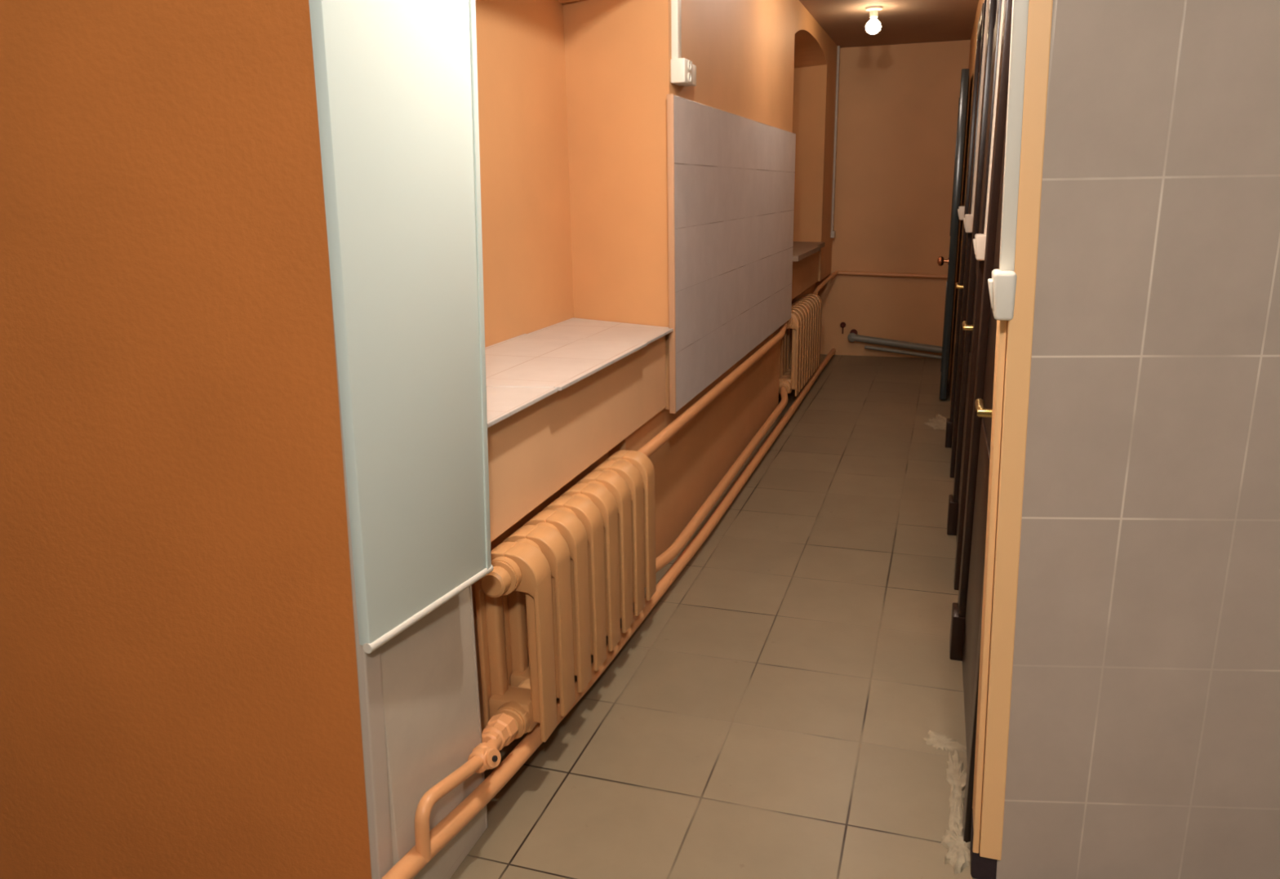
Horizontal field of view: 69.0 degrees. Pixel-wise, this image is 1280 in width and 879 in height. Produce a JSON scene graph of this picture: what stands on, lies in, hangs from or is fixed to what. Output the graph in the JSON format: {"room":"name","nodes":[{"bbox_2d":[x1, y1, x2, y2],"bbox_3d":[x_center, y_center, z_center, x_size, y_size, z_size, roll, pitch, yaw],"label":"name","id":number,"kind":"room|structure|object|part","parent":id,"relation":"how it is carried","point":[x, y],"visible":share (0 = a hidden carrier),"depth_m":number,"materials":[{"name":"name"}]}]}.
{"room":"public restroom","nodes":[
{"label":"public restroom","id":0,"kind":"room"},
{"bbox_2d":[0,0,371,878],"bbox_3d":[-1.283,-0.219,1.481,1.858,2.200,0.071,2,15,10],"label":"wall","id":1,"kind":"structure","parent":0,"point":[180,693],"depth_m":1.40,"materials":[{"name":"orange paint"}]},
{"bbox_2d":[328,253,393,878],"bbox_3d":[-0.413,-0.188,1.307,0.102,2.200,0.044,4,16,18],"label":"trim","id":2,"kind":"object","parent":1,"relation":"attached to","point":[368,665],"visible":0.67,"depth_m":1.49,"materials":[{"name":"white plastic"}]},
{"bbox_2d":[471,0,837,733],"bbox_3d":[0.186,-0.982,4.232,0.660,2.200,6.030,4,16,18],"label":"wall","id":3,"kind":"structure","parent":0,"point":[572,94],"depth_m":3.04,"materials":[{"name":"orange paint"}]},
{"bbox_2d":[308,0,493,653],"bbox_3d":[-0.337,-0.417,1.395,0.059,1.445,0.383,6,16,23],"label":"board","id":4,"kind":"object","parent":3,"relation":"attached to","point":[396,81],"visible":1,"depth_m":1.41,"materials":[{"name":"white laminate"}]},
{"bbox_3d":[-0.346,0.277,1.566,0.016,0.016,0.339,6,16,23],"label":"rail","id":5,"kind":"part","parent":4,"relation":"part of","materials":[{"name":"white plastic"}]},
{"bbox_2d":[379,585,488,878],"bbox_3d":[-0.381,0.080,1.562,0.024,1.550,0.308,4,16,18],"label":"cladding","id":6,"kind":"object","parent":3,"relation":"attached to","point":[433,727],"visible":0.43,"depth_m":1.66,"materials":[{"name":"tile"}]},
{"bbox_2d":[474,450,656,742],"bbox_3d":[-0.151,0.338,2.307,0.144,0.423,0.907,4,16,18],"label":"radiator","id":7,"kind":"object","parent":3,"relation":"attached to","point":[564,582],"visible":0.96,"depth_m":2.09,"materials":[{"name":"metal"}]},
{"bbox_2d":[414,712,518,862],"bbox_3d":[-0.313,0.622,1.749,0.077,0.119,0.394,2,15,10],"label":"pipe","id":8,"kind":"object","parent":7,"relation":"attached to","point":[501,729],"visible":0.98,"depth_m":1.73,"materials":[{"name":"metal"}]},
{"bbox_3d":[-0.276,0.608,1.773,0.007,0.012,0.012,10,19,36],"label":"stem","id":9,"kind":"part","parent":8,"relation":"part of","materials":[{"name":"black metal"}]},
{"bbox_2d":[487,335,666,542],"bbox_3d":[-0.139,-0.052,2.396,0.016,0.248,1.395,4,16,18],"label":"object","id":10,"kind":"structure","parent":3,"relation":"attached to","point":[536,451],"depth_m":2.26,"materials":[{"name":"pink paint"}]},
{"bbox_2d":[484,317,673,427],"bbox_3d":[-0.300,-0.194,2.418,0.430,0.012,1.732,4,16,18],"label":"window sill","id":11,"kind":"structure","parent":3,"relation":"attached to","point":[522,371],"depth_m":2.49,"materials":[{"name":"white tile"}]},
{"bbox_2d":[671,0,681,58],"bbox_3d":[0.106,-1.431,2.761,0.022,0.568,0.040,4,16,18],"label":"cable trunking","id":12,"kind":"object","parent":3,"relation":"attached to","point":[676,9],"visible":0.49,"depth_m":2.80,"materials":[{"name":"white plastic"}]},
{"bbox_2d":[671,57,696,86],"bbox_3d":[0.141,-1.135,2.886,0.050,0.070,0.160,4,16,18],"label":"wall socket","id":13,"kind":"object","parent":3,"relation":"attached to","point":[683,73],"visible":1,"depth_m":2.82,"materials":[{"name":"white plastic"}]},
{"bbox_2d":[687,60,691,71],"bbox_3d":[0.151,-1.141,2.842,0.005,0.029,0.029,4,16,18],"label":"outlet","id":14,"kind":"object","parent":13,"relation":"attached to","point":[689,63],"depth_m":2.84,"materials":[{"name":"white plastic"}]},
{"bbox_2d":[687,72,691,82],"bbox_3d":[0.151,-1.108,2.851,0.005,0.029,0.029,4,16,18],"label":"outlet","id":15,"kind":"object","parent":13,"relation":"attached to","point":[689,74],"depth_m":2.85,"materials":[{"name":"white plastic"}]},
{"bbox_2d":[637,321,787,457],"bbox_3d":[0.400,-0.298,3.967,0.077,0.056,2.794,4,16,18],"label":"supply pipe","id":16,"kind":"object","parent":3,"relation":"attached to","point":[658,441],"visible":0.93,"depth_m":3.39,"materials":[{"name":"metal"}]},
{"bbox_2d":[666,93,795,413],"bbox_3d":[0.463,-0.858,4.008,0.024,0.987,2.360,4,16,18],"label":"cladding","id":17,"kind":"object","parent":3,"relation":"attached to","point":[731,177],"visible":1,"depth_m":3.52,"materials":[{"name":"grey tile"}]},
{"bbox_2d":[778,293,822,396],"bbox_3d":[0.990,-0.614,5.816,0.144,0.486,1.118,4,16,18],"label":"radiator","id":18,"kind":"object","parent":3,"relation":"attached to","point":[800,344],"visible":0.83,"depth_m":5.61,"materials":[{"name":"metal"}]},
{"bbox_2d":[655,385,787,572],"bbox_3d":[0.419,0.062,4.065,0.099,0.100,2.818,4,16,18],"label":"pipe","id":19,"kind":"object","parent":18,"relation":"attached to","point":[681,541],"visible":0.76,"depth_m":3.59,"materials":[{"name":"metal"}]},
{"bbox_2d":[791,251,818,299],"bbox_3d":[1.014,-1.040,5.795,0.018,0.235,1.330,4,16,18],"label":"board","id":20,"kind":"object","parent":3,"relation":"attached to","point":[805,271],"visible":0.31,"depth_m":5.81,"materials":[{"name":"orange paint"}]},
{"bbox_2d":[792,241,824,262],"bbox_3d":[0.863,-1.178,5.809,0.456,0.030,1.675,4,16,18],"label":"window sill","id":21,"kind":"structure","parent":3,"relation":"attached to","point":[801,250],"depth_m":5.74,"materials":[{"name":"grey concrete"}]},
{"bbox_2d":[830,45,839,238],"bbox_3d":[1.410,-2.120,6.691,0.028,1.315,0.070,4,16,18],"label":"cable trunking","id":22,"kind":"object","parent":3,"relation":"attached to","point":[832,233],"visible":1,"depth_m":6.68,"materials":[{"name":"plastic"}]},
{"bbox_2d":[449,354,977,878],"bbox_3d":[0.587,0.485,3.097,4.500,0.060,9.000,4,16,18],"label":"floor","id":23,"kind":"structure","parent":0,"point":[770,716],"depth_m":2.37,"materials":[{"name":"grey tile"}]},
{"bbox_2d":[381,348,835,878],"bbox_3d":[0.531,0.026,4.284,0.052,0.183,6.208,4,16,18],"label":"pipe","id":24,"kind":"object","parent":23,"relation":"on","point":[412,862],"visible":0.84,"depth_m":2.03,"materials":[{"name":"metal"}]},
{"bbox_2d":[864,345,941,359],"bbox_3d":[1.962,-0.645,6.903,0.583,0.089,0.026,4,16,18],"label":"pipe","id":25,"kind":"object","parent":23,"relation":"on","point":[908,353],"visible":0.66,"depth_m":6.89,"materials":[{"name":"grey plastic"}]},
{"bbox_2d":[924,413,946,431],"bbox_3d":[1.632,-0.091,5.048,0.168,0.007,0.486,4,16,18],"label":"cement patch","id":26,"kind":"object","parent":23,"relation":"on","point":[939,423],"visible":0.67,"depth_m":5.04,"materials":[{"name":"grey concrete"}]},
{"bbox_2d":[923,730,966,753],"bbox_3d":[0.710,0.700,2.162,0.100,0.005,0.077,4,16,18],"label":"cement patch","id":27,"kind":"object","parent":23,"relation":"on","point":[938,740],"visible":0.99,"depth_m":2.15,"materials":[{"name":"grey concrete"}]},
{"bbox_2d":[941,822,970,875],"bbox_3d":[0.628,0.791,1.812,0.080,0.012,0.160,4,16,18],"label":"cement patch","id":28,"kind":"object","parent":23,"relation":"on","point":[958,855],"visible":0.78,"depth_m":1.80,"materials":[{"name":"grey concrete"}]},
{"bbox_2d":[945,748,966,831],"bbox_3d":[0.678,0.745,1.991,0.048,0.007,0.328,4,16,18],"label":"cement patch","id":29,"kind":"object","parent":23,"relation":"on","point":[956,778],"visible":0.95,"depth_m":1.99,"materials":[{"name":"grey concrete"}]},
{"bbox_2d":[969,808,997,878],"bbox_3d":[0.648,0.761,1.754,0.048,0.100,0.084,4,16,18],"label":"base","id":30,"kind":"object","parent":23,"relation":"on","point":[981,868],"visible":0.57,"depth_m":1.72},
{"bbox_2d":[799,0,978,48],"bbox_3d":[0.549,-1.707,2.509,4.500,0.080,9.000,4,16,18],"label":"ceiling","id":31,"kind":"structure","parent":0,"point":[845,21],"depth_m":5.54,"materials":[{"name":"paint"}]},
{"bbox_2d":[865,5,882,34],"bbox_3d":[1.291,-2.314,5.146,0.089,0.138,0.089,4,16,18],"label":"bulb","id":32,"kind":"object","parent":31,"relation":"attached to","point":[873,26],"visible":1,"depth_m":5.12,"materials":[{"name":"white glass"}]},
{"bbox_3d":[1.291,-2.290,5.152,0.085,0.088,0.085,4,16,18],"label":"bulb","id":33,"kind":"part","parent":32,"relation":"part of","materials":[{"name":"white glass"}]},
{"bbox_2d":[815,40,970,358],"bbox_3d":[1.827,-1.712,6.847,2.100,2.200,0.150,4,16,18],"label":"wall","id":34,"kind":"structure","parent":0,"point":[898,110],"depth_m":6.74,"materials":[{"name":"orange paint"}]},
{"bbox_2d":[840,322,845,333],"bbox_3d":[1.542,-0.847,7.083,0.042,0.088,0.028,4,16,18],"label":"pipe stub","id":35,"kind":"object","parent":34,"relation":"attached to","point":[842,325],"visible":1,"depth_m":7.07,"materials":[{"name":"brown metal"}]},
{"bbox_2d":[813,271,947,294],"bbox_3d":[1.710,-1.071,6.510,0.917,0.141,0.836,4,16,18],"label":"pipe","id":36,"kind":"object","parent":34,"relation":"attached to","point":[833,274],"visible":0.94,"depth_m":6.83,"materials":[{"name":"metal"}]},
{"bbox_2d":[847,328,942,353],"bbox_3d":[1.915,-0.734,6.950,0.715,0.162,0.084,4,16,18],"label":"drain pipe","id":37,"kind":"object","parent":34,"relation":"attached to","point":[853,336],"visible":0.92,"depth_m":6.93,"materials":[{"name":"grey plastic"}]},
{"bbox_2d":[949,0,984,404],"bbox_3d":[1.583,-0.966,4.082,0.250,2.200,5.550,4,16,17],"label":"wall","id":38,"kind":"structure","parent":0,"point":[974,35],"depth_m":5.57,"materials":[{"name":"orange paint"}]},
{"bbox_2d":[937,68,969,399],"bbox_3d":[1.868,-1.214,5.624,0.102,1.850,0.640,4,16,19],"label":"door","id":39,"kind":"structure","parent":38,"relation":"in","point":[965,77],"depth_m":5.34,"materials":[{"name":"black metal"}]},
{"bbox_3d":[1.765,-1.038,5.418,0.062,0.058,0.058,4,16,19],"label":"knob","id":40,"kind":"part","parent":39,"relation":"part of","materials":[{"name":"orange metal"}]},
{"bbox_2d":[957,206,964,220],"bbox_3d":[1.733,-1.221,5.023,0.039,0.072,0.072,4,16,17],"label":"light switch","id":41,"kind":"object","parent":38,"relation":"attached to","point":[961,210],"visible":0.77,"depth_m":4.99,"materials":[{"name":"white plastic"}]},
{"bbox_2d":[945,0,986,478],"bbox_3d":[1.451,-0.843,4.133,0.076,1.940,0.604,4,16,17],"label":"door","id":42,"kind":"structure","parent":38,"relation":"in","point":[952,423],"depth_m":4.10,"materials":[{"name":"brown wood"}]},
{"bbox_3d":[1.408,-0.663,4.084,0.046,0.110,0.128,4,16,17],"label":"handle","id":43,"kind":"part","parent":42,"relation":"part of","materials":[{"name":"gold metal"}]},
{"bbox_2d":[963,214,973,232],"bbox_3d":[1.342,-0.883,3.808,0.039,0.072,0.072,4,16,17],"label":"light switch","id":44,"kind":"object","parent":38,"relation":"attached to","point":[968,220],"visible":1,"depth_m":3.77,"materials":[{"name":"white plastic"}]},
{"bbox_2d":[946,0,1001,590],"bbox_3d":[1.084,-0.531,2.993,0.077,1.940,0.599,4,16,17],"label":"door","id":45,"kind":"structure","parent":38,"relation":"in","point":[957,501],"depth_m":3.00,"materials":[{"name":"brown wood"}]},
{"bbox_3d":[1.038,-0.348,2.932,0.046,0.110,0.128,4,16,17],"label":"handle","id":46,"kind":"part","parent":45,"relation":"part of","materials":[{"name":"gold metal"}]},
{"bbox_2d":[973,233,986,260],"bbox_3d":[0.977,-0.554,2.680,0.039,0.072,0.072,4,16,17],"label":"light switch","id":47,"kind":"object","parent":38,"relation":"attached to","point":[980,241],"visible":0.83,"depth_m":2.65,"materials":[{"name":"white plastic"}]},
{"bbox_2d":[971,0,989,215],"bbox_3d":[1.346,-1.421,3.659,0.011,1.095,0.020,4,16,17],"label":"cable trunking","id":48,"kind":"object","parent":38,"relation":"attached to","point":[988,1],"visible":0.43,"depth_m":3.68,"materials":[{"name":"white plastic"}]},
{"bbox_2d":[949,0,1012,842],"bbox_3d":[0.754,-0.251,1.968,0.077,1.940,0.864,4,16,17],"label":"door","id":49,"kind":"structure","parent":38,"relation":"in","point":[965,638],"depth_m":2.19,"materials":[{"name":"brown wood"}]},
{"bbox_3d":[0.691,-0.053,1.854,0.046,0.110,0.128,4,16,17],"label":"handle","id":50,"kind":"part","parent":49,"relation":"part of","materials":[{"name":"gold metal"}]},
{"bbox_2d":[983,0,1004,234],"bbox_3d":[0.982,-1.111,2.526,0.011,1.095,0.020,4,16,17],"label":"cable trunking","id":51,"kind":"object","parent":38,"relation":"attached to","point":[1002,1],"visible":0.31,"depth_m":2.58,"materials":[{"name":"white plastic"}]},
{"bbox_2d":[995,0,1279,878],"bbox_3d":[1.546,-0.241,1.377,1.976,2.200,0.012,0,15,4],"label":"wall","id":52,"kind":"structure","parent":0,"point":[1144,739],"depth_m":1.50,"materials":[{"name":"beige tile"}]},
{"bbox_2d":[987,269,1017,320],"bbox_3d":[0.556,-0.224,1.437,0.039,0.072,0.072,4,16,18],"label":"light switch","id":53,"kind":"object","parent":52,"relation":"attached to","point":[1002,284],"visible":0.96,"depth_m":1.40,"materials":[{"name":"white plastic"}]},
{"bbox_2d":[972,0,1053,860],"bbox_3d":[0.602,-0.283,1.482,0.113,2.140,0.106,4,16,18],"label":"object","id":54,"kind":"structure","parent":52,"relation":"attached to","point":[1014,337],"depth_m":1.52,"materials":[{"name":"pink paint"}]},
{"bbox_2d":[999,0,1029,271],"bbox_3d":[0.542,-0.779,1.306,0.054,1.090,0.026,4,16,18],"label":"cable trunking","id":55,"kind":"object","parent":52,"relation":"attached to","point":[1020,15],"visible":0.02,"depth_m":1.38,"materials":[{"name":"white plastic"}]}
]}

